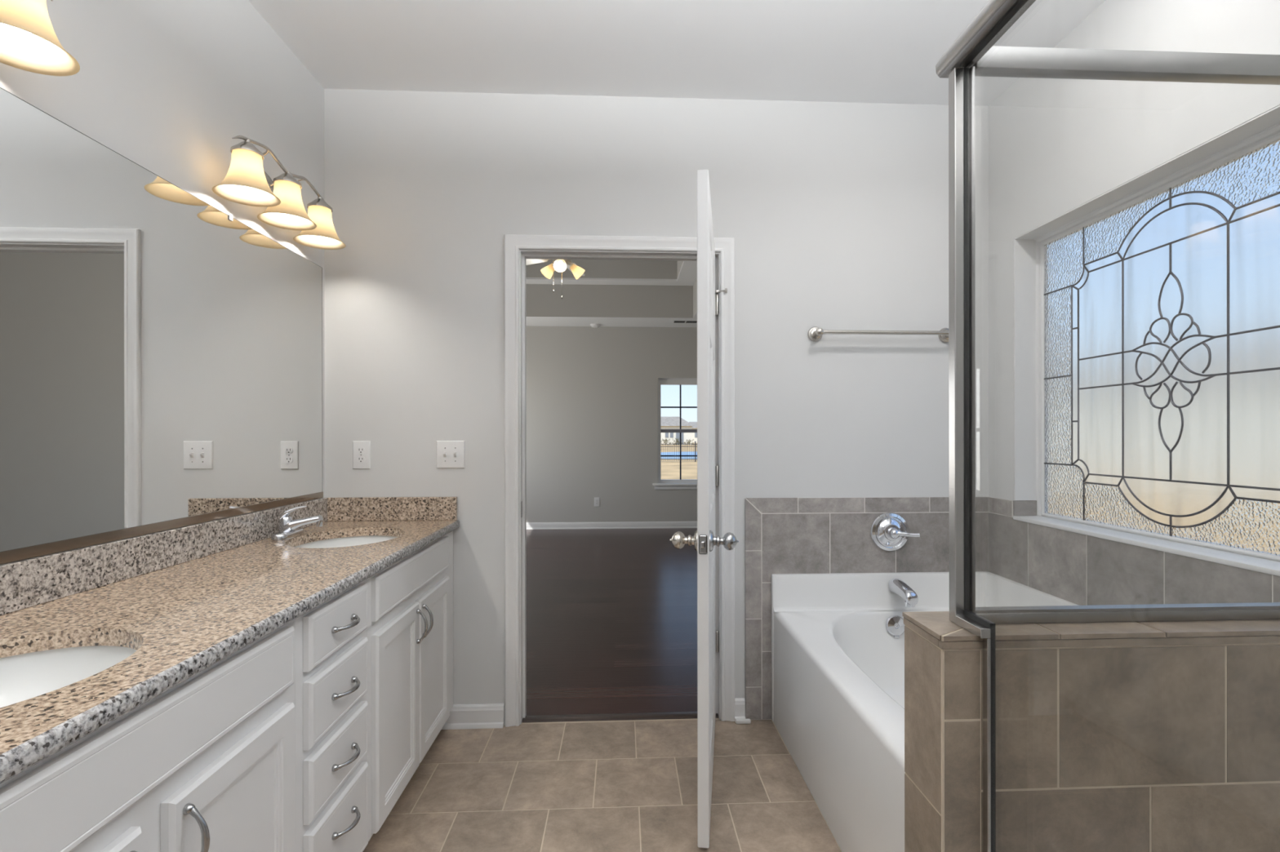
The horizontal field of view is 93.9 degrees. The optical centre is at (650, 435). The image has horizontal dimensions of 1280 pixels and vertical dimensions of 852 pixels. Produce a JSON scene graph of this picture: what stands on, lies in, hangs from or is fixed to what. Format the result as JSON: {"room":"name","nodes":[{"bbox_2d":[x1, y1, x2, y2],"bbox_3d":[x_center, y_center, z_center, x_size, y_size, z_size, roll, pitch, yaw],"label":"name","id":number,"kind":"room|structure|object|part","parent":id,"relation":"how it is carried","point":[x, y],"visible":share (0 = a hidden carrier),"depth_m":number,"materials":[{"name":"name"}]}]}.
{"room":"bathroom","nodes":[
{"label":"bathroom","id":0,"kind":"room"},
{"bbox_2d":[0,0,324,564],"bbox_3d":[-1.350,-0.114,0.444,0.120,2.730,4.200,0,0,-3],"label":"wall","id":1,"kind":"structure","parent":0,"point":[167,86],"depth_m":1.76,"materials":[{"name":"white paint"}]},
{"bbox_2d":[0,0,79,75],"bbox_3d":[-1.216,-0.847,0.925,0.192,0.203,0.623,0,0,-3],"label":"vanity light","id":2,"kind":"object","parent":1,"relation":"attached to","point":[28,40],"visible":1,"depth_m":1.18,"materials":[{"name":"beige glass"}]},
{"bbox_3d":[-1.220,-0.824,1.149,0.056,0.091,0.056,0,0,-3],"label":"bulb","id":3,"kind":"part","parent":2,"relation":"part of","materials":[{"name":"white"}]},
{"bbox_2d":[0,87,323,564],"bbox_3d":[-1.334,-0.227,1.481,0.009,0.976,2.072,0,0,-3],"label":"mirror","id":4,"kind":"object","parent":1,"relation":"attached to","point":[161,353],"visible":1,"depth_m":1.54,"materials":[{"name":"silver mirror"}]},
{"bbox_2d":[0,497,328,616],"bbox_3d":[-1.329,0.312,1.495,0.018,0.100,2.098,0,0,-3],"label":"backsplash","id":5,"kind":"structure","parent":1,"relation":"attached to","point":[25,584],"depth_m":1.51,"materials":[{"name":"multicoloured stone"}]},
{"bbox_2d":[212,135,346,249],"bbox_3d":[-1.271,-0.846,2.078,0.192,0.203,0.623,0,0,-3],"label":"vanity light","id":6,"kind":"object","parent":1,"relation":"attached to","point":[246,182],"visible":1,"depth_m":2.04,"materials":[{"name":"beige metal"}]},
{"bbox_3d":[-1.254,-0.811,1.856,0.177,0.132,0.177,0,0,-3],"label":"lamp shade","id":7,"kind":"part","parent":6,"relation":"part of","materials":[{"name":"beige glass"}]},
{"bbox_3d":[-1.358,-0.884,2.074,0.018,0.110,0.210,0,0,-3],"label":"plate","id":8,"kind":"part","parent":6,"relation":"part of","materials":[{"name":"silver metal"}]},
{"bbox_3d":[-1.314,-0.909,2.153,0.123,0.073,0.022,0,0,-41],"label":"arm","id":9,"kind":"part","parent":6,"relation":"part of","materials":[{"name":"silver metal"}]},
{"bbox_3d":[-1.264,-0.811,2.079,0.177,0.132,0.177,0,0,-3],"label":"lamp shade","id":10,"kind":"part","parent":6,"relation":"part of","materials":[{"name":"beige glass"}]},
{"bbox_3d":[-1.275,-0.811,2.301,0.177,0.132,0.177,0,0,-3],"label":"lamp shade","id":11,"kind":"part","parent":6,"relation":"part of","materials":[{"name":"beige glass"}]},
{"bbox_2d":[363,528,841,851],"bbox_3d":[-0.610,1.300,3.231,4.400,0.100,9.899,0,0,-3],"label":"floor","id":12,"kind":"structure","parent":0,"point":[597,786],"depth_m":2.36,"materials":[{"name":"beige tile"}]},
{"bbox_2d":[0,619,295,851],"bbox_3d":[-1.010,0.823,0.896,0.592,0.854,0.841,0,0,-3],"label":"vanity cabinet","id":13,"kind":"object","parent":12,"relation":"on","point":[206,764],"visible":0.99,"depth_m":0.97,"materials":[{"name":"white paint"}]},
{"bbox_3d":[-0.750,0.866,0.703,0.020,0.574,0.362,0,0,-3],"label":"door","id":14,"kind":"part","parent":13,"relation":"part of","materials":[{"name":"white paint"}]},
{"bbox_3d":[-0.736,0.657,0.969,0.037,0.121,0.017,0,0,-3],"label":"handle","id":15,"kind":"part","parent":13,"relation":"part of","materials":[{"name":"grey metal"}]},
{"bbox_3d":[-0.770,0.866,1.117,0.020,0.574,0.355,0,0,-3],"label":"door","id":16,"kind":"part","parent":13,"relation":"part of","materials":[{"name":"white paint"}]},
{"bbox_2d":[0,520,459,784],"bbox_3d":[-1.053,0.378,1.507,0.568,0.032,2.097,0,0,-3],"label":"countertop","id":17,"kind":"structure","parent":13,"relation":"on","point":[181,620],"depth_m":1.19,"materials":[{"name":"beige stone"}]},
{"bbox_2d":[0,645,136,707],"bbox_3d":[-1.025,0.472,0.901,0.403,0.153,0.484,0,0,-3],"label":"sink","id":18,"kind":"object","parent":17,"relation":"in","point":[24,677],"visible":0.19,"depth_m":1.10,"materials":[{"name":"white ceramic"}]},
{"bbox_2d":[271,505,323,541],"bbox_3d":[-1.249,0.306,2.135,0.153,0.112,0.156,0,0,-3],"label":"faucet","id":19,"kind":"object","parent":17,"relation":"on","point":[288,528],"visible":1,"depth_m":2.12,"materials":[{"name":"silver metal"}]},
{"bbox_3d":[-1.276,0.276,2.134,0.084,0.052,0.040,0,0,-3],"label":"lever","id":20,"kind":"part","parent":19,"relation":"part of","materials":[{"name":"silver metal"}]},
{"bbox_2d":[295,535,397,548],"bbox_3d":[-1.084,0.472,2.140,0.403,0.153,0.484,0,0,-3],"label":"sink","id":21,"kind":"object","parent":17,"relation":"in","point":[353,540],"visible":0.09,"depth_m":2.33,"materials":[{"name":"white ceramic"}]},
{"bbox_2d":[327,497,457,521],"bbox_3d":[-1.100,0.312,2.547,0.538,0.100,0.020,0,0,-3],"label":"side splash","id":22,"kind":"object","parent":17,"relation":"on","point":[339,508],"visible":1,"depth_m":2.54,"materials":[{"name":"brown stone"}]},
{"bbox_2d":[294,579,368,851],"bbox_3d":[-1.039,0.823,1.500,0.592,0.854,0.370,0,0,-3],"label":"base cabinet","id":23,"kind":"object","parent":12,"relation":"on","point":[331,642],"visible":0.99,"depth_m":1.46,"materials":[{"name":"white paint"}]},
{"bbox_3d":[-0.789,1.026,1.513,0.020,0.230,0.308,0,0,-3],"label":"drawer","id":24,"kind":"part","parent":23,"relation":"part of","materials":[{"name":"white paint"}]},
{"bbox_3d":[-0.789,0.814,1.513,0.020,0.146,0.308,0,0,-3],"label":"drawer","id":25,"kind":"part","parent":23,"relation":"part of","materials":[{"name":"white paint"}]},
{"bbox_3d":[-0.789,0.640,1.513,0.020,0.154,0.308,0,0,-3],"label":"drawer","id":26,"kind":"part","parent":23,"relation":"part of","materials":[{"name":"white paint"}]},
{"bbox_3d":[-0.789,0.476,1.513,0.020,0.126,0.308,0,0,-3],"label":"drawer","id":27,"kind":"part","parent":23,"relation":"part of","materials":[{"name":"white paint"}]},
{"bbox_3d":[-0.761,0.640,1.515,0.037,0.017,0.121,0,0,-3],"label":"handle","id":28,"kind":"part","parent":23,"relation":"part of","materials":[{"name":"grey metal"}]},
{"bbox_3d":[-0.762,0.476,1.515,0.037,0.017,0.121,0,0,-3],"label":"handle","id":29,"kind":"part","parent":23,"relation":"part of","materials":[{"name":"grey metal"}]},
{"bbox_3d":[-0.761,0.814,1.515,0.037,0.017,0.121,0,0,-3],"label":"handle","id":30,"kind":"part","parent":23,"relation":"part of","materials":[{"name":"grey metal"}]},
{"bbox_3d":[-0.761,0.981,1.515,0.037,0.017,0.121,0,0,-3],"label":"handle","id":31,"kind":"part","parent":23,"relation":"part of","materials":[{"name":"grey metal"}]},
{"bbox_2d":[366,530,453,841],"bbox_3d":[-1.068,0.823,2.121,0.592,0.854,0.872,0,0,-3],"label":"vanity cabinet","id":32,"kind":"object","parent":12,"relation":"on","point":[410,629],"visible":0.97,"depth_m":1.98,"materials":[{"name":"white paint"}]},
{"bbox_3d":[-0.807,0.866,1.907,0.020,0.574,0.356,0,0,-3],"label":"door","id":33,"kind":"part","parent":32,"relation":"part of","materials":[{"name":"white paint"}]},
{"bbox_3d":[-0.788,0.658,2.060,0.037,0.121,0.017,0,0,-3],"label":"handle","id":34,"kind":"part","parent":32,"relation":"part of","materials":[{"name":"grey metal"}]},
{"bbox_3d":[-0.790,0.658,2.120,0.037,0.121,0.017,0,0,-3],"label":"handle","id":35,"kind":"part","parent":32,"relation":"part of","materials":[{"name":"grey metal"}]},
{"bbox_3d":[-0.825,0.866,2.273,0.020,0.574,0.360,0,0,-3],"label":"door","id":36,"kind":"part","parent":32,"relation":"part of","materials":[{"name":"white paint"}]},
{"bbox_2d":[521,711,718,723],"bbox_3d":[-0.132,1.245,2.649,0.862,0.010,0.054,0,0,-3],"label":"threshold","id":37,"kind":"object","parent":12,"relation":"on","point":[687,715],"visible":0.8,"depth_m":2.63,"materials":[{"name":"grey"}]},
{"bbox_2d":[771,571,1078,851],"bbox_3d":[1.054,0.927,1.915,0.981,0.640,1.470,0,0,-3],"label":"bathtub","id":38,"kind":"object","parent":12,"relation":"on","point":[837,639],"visible":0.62,"depth_m":2.21,"materials":[{"name":"white plastic"}]},
{"bbox_3d":[1.058,0.821,2.583,0.086,0.086,0.035,0,0,-3],"label":"overflow plate","id":39,"kind":"part","parent":38,"relation":"part of","materials":[{"name":"silver metal"}]},
{"bbox_2d":[888,577,918,607],"bbox_3d":[1.080,0.670,2.551,0.068,0.088,0.147,0,0,-3],"label":"tub spout","id":40,"kind":"object","parent":38,"relation":"attached to","point":[898,587],"visible":1,"depth_m":2.52,"materials":[{"name":"silver metal"}]},
{"bbox_3d":[0.599,1.206,0.501,0.105,0.084,1.006,0,0,-3],"label":"curb","id":41,"kind":"object","parent":12,"relation":"on","visible":0},
{"bbox_2d":[935,0,1035,851],"bbox_3d":[0.583,0.228,0.556,0.052,1.872,1.116,0,0,-3],"label":"shower frame","id":42,"kind":"structure","parent":41,"relation":"on","point":[995,18],"depth_m":1.07,"materials":[{"name":"silver metal"}]},
{"bbox_2d":[525,325,697,522],"bbox_3d":[-0.924,-0.549,8.097,4.040,3.600,0.150,0,0,-3],"label":"wall","id":43,"kind":"structure","parent":0,"point":[592,393],"depth_m":8.03,"materials":[{"name":"grey paint"}]},
{"bbox_2d":[594,497,599,506],"bbox_3d":[-0.724,0.890,8.026,0.074,0.120,0.009,0,0,-3],"label":"power outlet","id":44,"kind":"object","parent":43,"relation":"attached to","point":[597,500],"visible":1,"depth_m":8.02,"materials":[{"name":"white plastic"}]},
{"bbox_2d":[526,521,697,529],"bbox_3d":[-0.918,1.206,8.009,4.038,0.090,0.024,0,0,-3],"label":"baseboard","id":45,"kind":"structure","parent":43,"relation":"attached to","point":[618,525],"depth_m":8.03,"materials":[{"name":"white paint"}]},
{"bbox_2d":[652,377,697,489],"bbox_3d":[0.553,-0.029,8.144,1.067,1.507,0.195,0,0,-3],"label":"window","id":46,"kind":"structure","parent":43,"relation":"in","point":[675,484],"depth_m":8.12,"materials":[{"name":"white plastic"}]},
{"bbox_3d":[0.556,0.685,8.094,1.067,0.079,0.095,0,0,-3],"label":"sill","id":47,"kind":"part","parent":46,"relation":"part of","materials":[{"name":"white paint"}]},
{"bbox_3d":[0.540,-0.066,8.163,0.810,0.046,0.056,0,0,-3],"label":"sash rail","id":48,"kind":"part","parent":46,"relation":"part of","materials":[{"name":"grey"}]},
{"bbox_2d":[324,88,988,725],"bbox_3d":[0.061,-0.115,2.671,3.150,2.730,0.115,0,0,-3],"label":"wall","id":49,"kind":"structure","parent":0,"point":[836,214],"depth_m":2.61,"materials":[{"name":"white paint"}]},
{"bbox_2d":[352,440,370,469],"bbox_3d":[-1.234,0.082,2.546,0.073,0.120,0.009,0,0,-3],"label":"power outlet","id":50,"kind":"object","parent":49,"relation":"attached to","point":[361,449],"visible":1,"depth_m":2.54,"materials":[{"name":"white plastic"}]},
{"bbox_2d":[356,457,364,462],"bbox_3d":[-1.234,0.102,2.544,0.033,0.025,0.003,0,0,-3],"label":"receptacle","id":51,"kind":"object","parent":50,"relation":"attached to","point":[359,460],"depth_m":2.54,"materials":[{"name":"grey plastic"}]},
{"bbox_2d":[356,447,364,453],"bbox_3d":[-1.234,0.062,2.544,0.033,0.025,0.003,0,0,-3],"label":"receptacle","id":52,"kind":"object","parent":50,"relation":"attached to","point":[359,450],"depth_m":2.54,"materials":[{"name":"grey plastic"}]},
{"bbox_2d":[436,440,464,468],"bbox_3d":[-0.860,0.081,2.560,0.119,0.118,0.018,0,0,-3],"label":"light switch","id":53,"kind":"object","parent":49,"relation":"attached to","point":[450,454],"visible":1,"depth_m":2.56,"materials":[{"name":"white plastic"}]},
{"bbox_2d":[441,703,504,729],"bbox_3d":[-0.765,1.204,2.560,0.266,0.094,0.027,0,0,-3],"label":"baseboard","id":54,"kind":"structure","parent":49,"relation":"attached to","point":[486,716],"depth_m":2.56,"materials":[{"name":"white paint"}]},
{"bbox_2d":[504,234,734,727],"bbox_3d":[-0.134,0.191,2.661,0.996,2.115,0.153,0,0,-3],"label":"door frame","id":55,"kind":"structure","parent":49,"relation":"attached to","point":[517,247],"depth_m":2.61,"materials":[{"name":"white paint"}]},
{"bbox_3d":[-0.562,0.320,2.603,0.002,0.070,0.032,0,0,-3],"label":"strike plate","id":56,"kind":"part","parent":55,"relation":"part of","materials":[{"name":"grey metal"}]},
{"bbox_2d":[669,168,738,848],"bbox_3d":[0.255,0.218,2.215,0.213,2.032,0.895,0,0,14],"label":"door","id":57,"kind":"structure","parent":49,"relation":"in","point":[704,541],"depth_m":1.79,"materials":[{"name":"white paint"}]},
{"bbox_3d":[0.103,0.326,1.858,0.090,0.066,0.066,0,0,8],"label":"knob","id":58,"kind":"part","parent":57,"relation":"part of","materials":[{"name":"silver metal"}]},
{"bbox_3d":[0.156,0.326,1.785,0.025,0.058,0.012,0,0,8],"label":"latch plate","id":59,"kind":"part","parent":57,"relation":"part of","materials":[{"name":"grey metal"}]},
{"bbox_3d":[0.226,0.326,1.842,0.090,0.066,0.066,0,0,8],"label":"knob","id":60,"kind":"part","parent":57,"relation":"part of","materials":[{"name":"grey metal"}]},
{"bbox_2d":[734,697,751,724],"bbox_3d":[0.400,1.202,2.607,0.065,0.094,0.044,0,0,-3],"label":"baseboard","id":61,"kind":"structure","parent":49,"relation":"attached to","point":[740,704],"depth_m":2.61,"materials":[{"name":"white paint"}]},
{"bbox_3d":[0.401,1.240,2.593,0.065,0.018,0.018,0,0,-3],"label":"shoe molding","id":62,"kind":"part","parent":61,"relation":"part of","materials":[{"name":"white paint"}]},
{"bbox_2d":[807,326,948,342],"bbox_3d":[1.024,-0.449,2.620,0.658,0.066,0.077,0,0,-3],"label":"towel bar","id":63,"kind":"object","parent":49,"relation":"attached to","point":[815,334],"visible":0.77,"depth_m":2.59,"materials":[{"name":"silver metal"}]},
{"bbox_3d":[0.728,-0.449,2.606,0.066,0.066,0.077,0,0,-3],"label":"post","id":64,"kind":"part","parent":63,"relation":"part of","materials":[{"name":"silver metal"}]},
{"bbox_3d":[1.320,-0.450,2.634,0.066,0.066,0.077,0,0,-3],"label":"post","id":65,"kind":"part","parent":63,"relation":"part of","materials":[{"name":"silver metal"}]},
{"bbox_2d":[248,0,1105,327],"bbox_3d":[-0.529,-1.960,3.150,4.360,0.982,9.769,0,0,-3],"label":"ceiling","id":66,"kind":"structure","parent":0,"point":[887,51],"depth_m":2.31,"materials":[{"name":"white paint"}]},
{"bbox_2d":[525,258,585,298],"bbox_3d":[-0.765,-1.709,5.371,1.247,0.979,1.252,0,0,-3],"label":"ceiling fan","id":67,"kind":"object","parent":66,"relation":"hanging from","point":[559,265],"visible":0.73,"depth_m":5.38,"materials":[{"name":"white"}]},
{"bbox_3d":[-1.137,-1.614,5.508,0.560,0.034,0.135,0,0,25],"label":"blade","id":68,"kind":"part","parent":67,"relation":"part of","materials":[{"name":"white"}]},
{"bbox_3d":[-0.928,-1.490,5.423,0.140,0.136,0.123,0,0,-3],"label":"lamp shade","id":69,"kind":"part","parent":67,"relation":"part of","materials":[{"name":"beige glass"}]},
{"bbox_3d":[-0.787,-1.490,5.199,0.116,0.136,0.142,0,0,-3],"label":"lamp shade","id":70,"kind":"part","parent":67,"relation":"part of","materials":[{"name":"white glass"}]},
{"bbox_3d":[-0.787,-1.495,5.199,0.060,0.057,0.058,0,0,-3],"label":"bulb","id":71,"kind":"part","parent":67,"relation":"part of","materials":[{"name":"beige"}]},
{"bbox_3d":[-0.793,-1.379,5.326,0.012,0.320,0.012,0,0,-3],"label":"pull chain","id":72,"kind":"part","parent":67,"relation":"part of","materials":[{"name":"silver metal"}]},
{"bbox_3d":[-0.794,-1.864,5.346,0.230,0.669,0.230,0,0,-3],"label":"motor","id":73,"kind":"part","parent":67,"relation":"part of","materials":[{"name":"white"}]},
{"bbox_3d":[-0.746,-1.615,5.723,0.135,0.034,0.560,0,0,7],"label":"blade","id":74,"kind":"part","parent":67,"relation":"part of","materials":[{"name":"white"}]},
{"bbox_3d":[-0.668,-1.490,5.435,0.140,0.136,0.123,0,0,-3],"label":"lamp shade","id":75,"kind":"part","parent":67,"relation":"part of","materials":[{"name":"beige glass"}]},
{"bbox_2d":[590,324,599,328],"bbox_3d":[-0.731,-1.448,7.881,0.129,0.040,0.129,0,0,-3],"label":"smoke detector","id":76,"kind":"object","parent":66,"relation":"attached to","point":[594,326],"visible":1,"depth_m":7.84,"materials":[{"name":"white plastic"}]},
{"bbox_2d":[672,320,697,323],"bbox_3d":[0.447,-1.466,7.677,0.330,0.007,0.150,0,0,-3],"label":"ceiling vent","id":77,"kind":"object","parent":66,"relation":"in","point":[673,321],"visible":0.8,"depth_m":7.67,"materials":[{"name":"grey metal"}]},
{"bbox_2d":[902,611,1279,851],"bbox_3d":[1.039,0.793,1.105,1.104,0.909,0.141,0,0,-3],"label":"wall","id":78,"kind":"structure","parent":0,"point":[1140,736],"depth_m":1.03,"materials":[{"name":"beige tile"}]},
{"bbox_2d":[968,45,1279,623],"bbox_3d":[1.081,-0.182,1.108,1.015,1.039,0.028,0,0,-3],"label":"shower panel","id":79,"kind":"object","parent":78,"relation":"on","point":[998,60],"visible":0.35,"depth_m":1.08,"materials":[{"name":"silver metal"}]},
{"bbox_2d":[988,0,1279,562],"bbox_3d":[1.697,-0.117,0.589,0.160,2.730,4.200,0,0,-3],"label":"wall","id":80,"kind":"structure","parent":0,"point":[1056,145],"depth_m":2.09,"materials":[{"name":"white paint"}]},
{"bbox_2d":[745,497,1279,719],"bbox_3d":[1.048,0.760,1.919,1.197,0.975,1.479,0,0,-3],"label":"wall tile","id":81,"kind":"structure","parent":80,"relation":"attached to","point":[784,535],"depth_m":2.62,"materials":[{"name":"tile"}]},
{"bbox_2d":[871,512,919,551],"bbox_3d":[1.067,0.427,2.608,0.182,0.173,0.087,0,0,-3],"label":"tub valve","id":82,"kind":"object","parent":81,"relation":"attached to","point":[890,531],"visible":1,"depth_m":2.64,"materials":[{"name":"silver metal"}]},
{"bbox_3d":[1.099,0.427,2.601,0.127,0.048,0.043,0,0,11],"label":"lever","id":83,"kind":"part","parent":82,"relation":"part of","materials":[{"name":"silver metal"}]},
{"bbox_2d":[1013,105,1279,576],"bbox_3d":[1.628,-0.236,1.905,0.172,1.188,1.224,0,0,-3],"label":"window","id":84,"kind":"structure","parent":80,"relation":"in","point":[1147,311],"depth_m":1.92,"materials":[{"name":"white paint"}]},
{"bbox_3d":[1.599,0.343,1.898,0.112,0.015,1.208,0,0,-3],"label":"sill","id":85,"kind":"part","parent":84,"relation":"part of","materials":[{"name":"white paint"}]},
{"bbox_3d":[1.664,-0.236,1.910,0.005,1.050,0.840,0,0,-3],"label":"wavy pane","id":86,"kind":"part","parent":84,"relation":"part of","materials":[{"name":"clear glass"}]},
{"label":"outside","id":87,"kind":"structure","parent":0,"visible":0},
{"bbox_2d":[661,443,697,479],"bbox_3d":[14.783,1.785,83.405,280.000,0.200,280.000,0,0,-3],"label":"ground","id":88,"kind":"structure","parent":87,"point":[670,469],"depth_m":32.24,"materials":[{"name":"beige concrete"}]},
{"bbox_2d":[661,438,671,444],"bbox_3d":[2.723,1.062,109.322,2.155,1.362,1.554,0,0,-3],"label":"shrub","id":89,"kind":"object","parent":88,"relation":"on","point":[665,440],"visible":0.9,"depth_m":109.27,"materials":[{"name":"plant"}]},
{"bbox_2d":[671,438,683,444],"bbox_3d":[4.874,1.004,109.437,2.116,1.460,1.799,0,0,-3],"label":"shrub","id":90,"kind":"object","parent":88,"relation":"on","point":[675,438],"visible":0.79,"depth_m":109.27,"materials":[{"name":"green plant"}]},
{"bbox_2d":[661,417,694,444],"bbox_3d":[-2.672,-0.998,115.611,21.200,5.400,11.000,0,0,-3],"label":"house","id":91,"kind":"structure","parent":88,"relation":"on","point":[667,423],"depth_m":111.04,"materials":[{"name":"beige"}]},
{"bbox_2d":[661,451,694,458],"bbox_3d":[4.509,1.529,46.875,9.000,0.330,9.000,0,0,-3],"label":"pool","id":92,"kind":"object","parent":88,"relation":"on","point":[691,453],"visible":0.13,"depth_m":44.17,"materials":[{"name":"blue liquid"}]},
{"bbox_2d":[661,441,697,462],"bbox_3d":[2.892,1.022,38.789,9.700,1.350,0.100,0,0,-3],"label":"fence","id":93,"kind":"object","parent":88,"relation":"on","point":[695,443],"visible":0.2,"depth_m":38.73,"materials":[{"name":"black metal"}]},
{"bbox_3d":[2.892,1.022,38.789,0.092,1.350,0.092,0,0,-25],"label":"post","id":94,"kind":"part","parent":93,"relation":"part of","materials":[{"name":"white metal"}]},
{"bbox_2d":[684,439,693,444],"bbox_3d":[7.002,1.107,109.581,2.084,1.201,1.349,0,0,-3],"label":"shrub","id":95,"kind":"object","parent":88,"relation":"on","point":[689,441],"visible":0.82,"depth_m":109.36,"materials":[{"name":"green plant"}]},
{"bbox_2d":[688,422,697,443],"bbox_3d":[16.646,-0.842,144.063,19.500,5.050,12.000,0,0,-3],"label":"house","id":96,"kind":"structure","parent":88,"relation":"on","point":[694,434],"depth_m":138.26,"materials":[{"name":"beige"}]}
]}

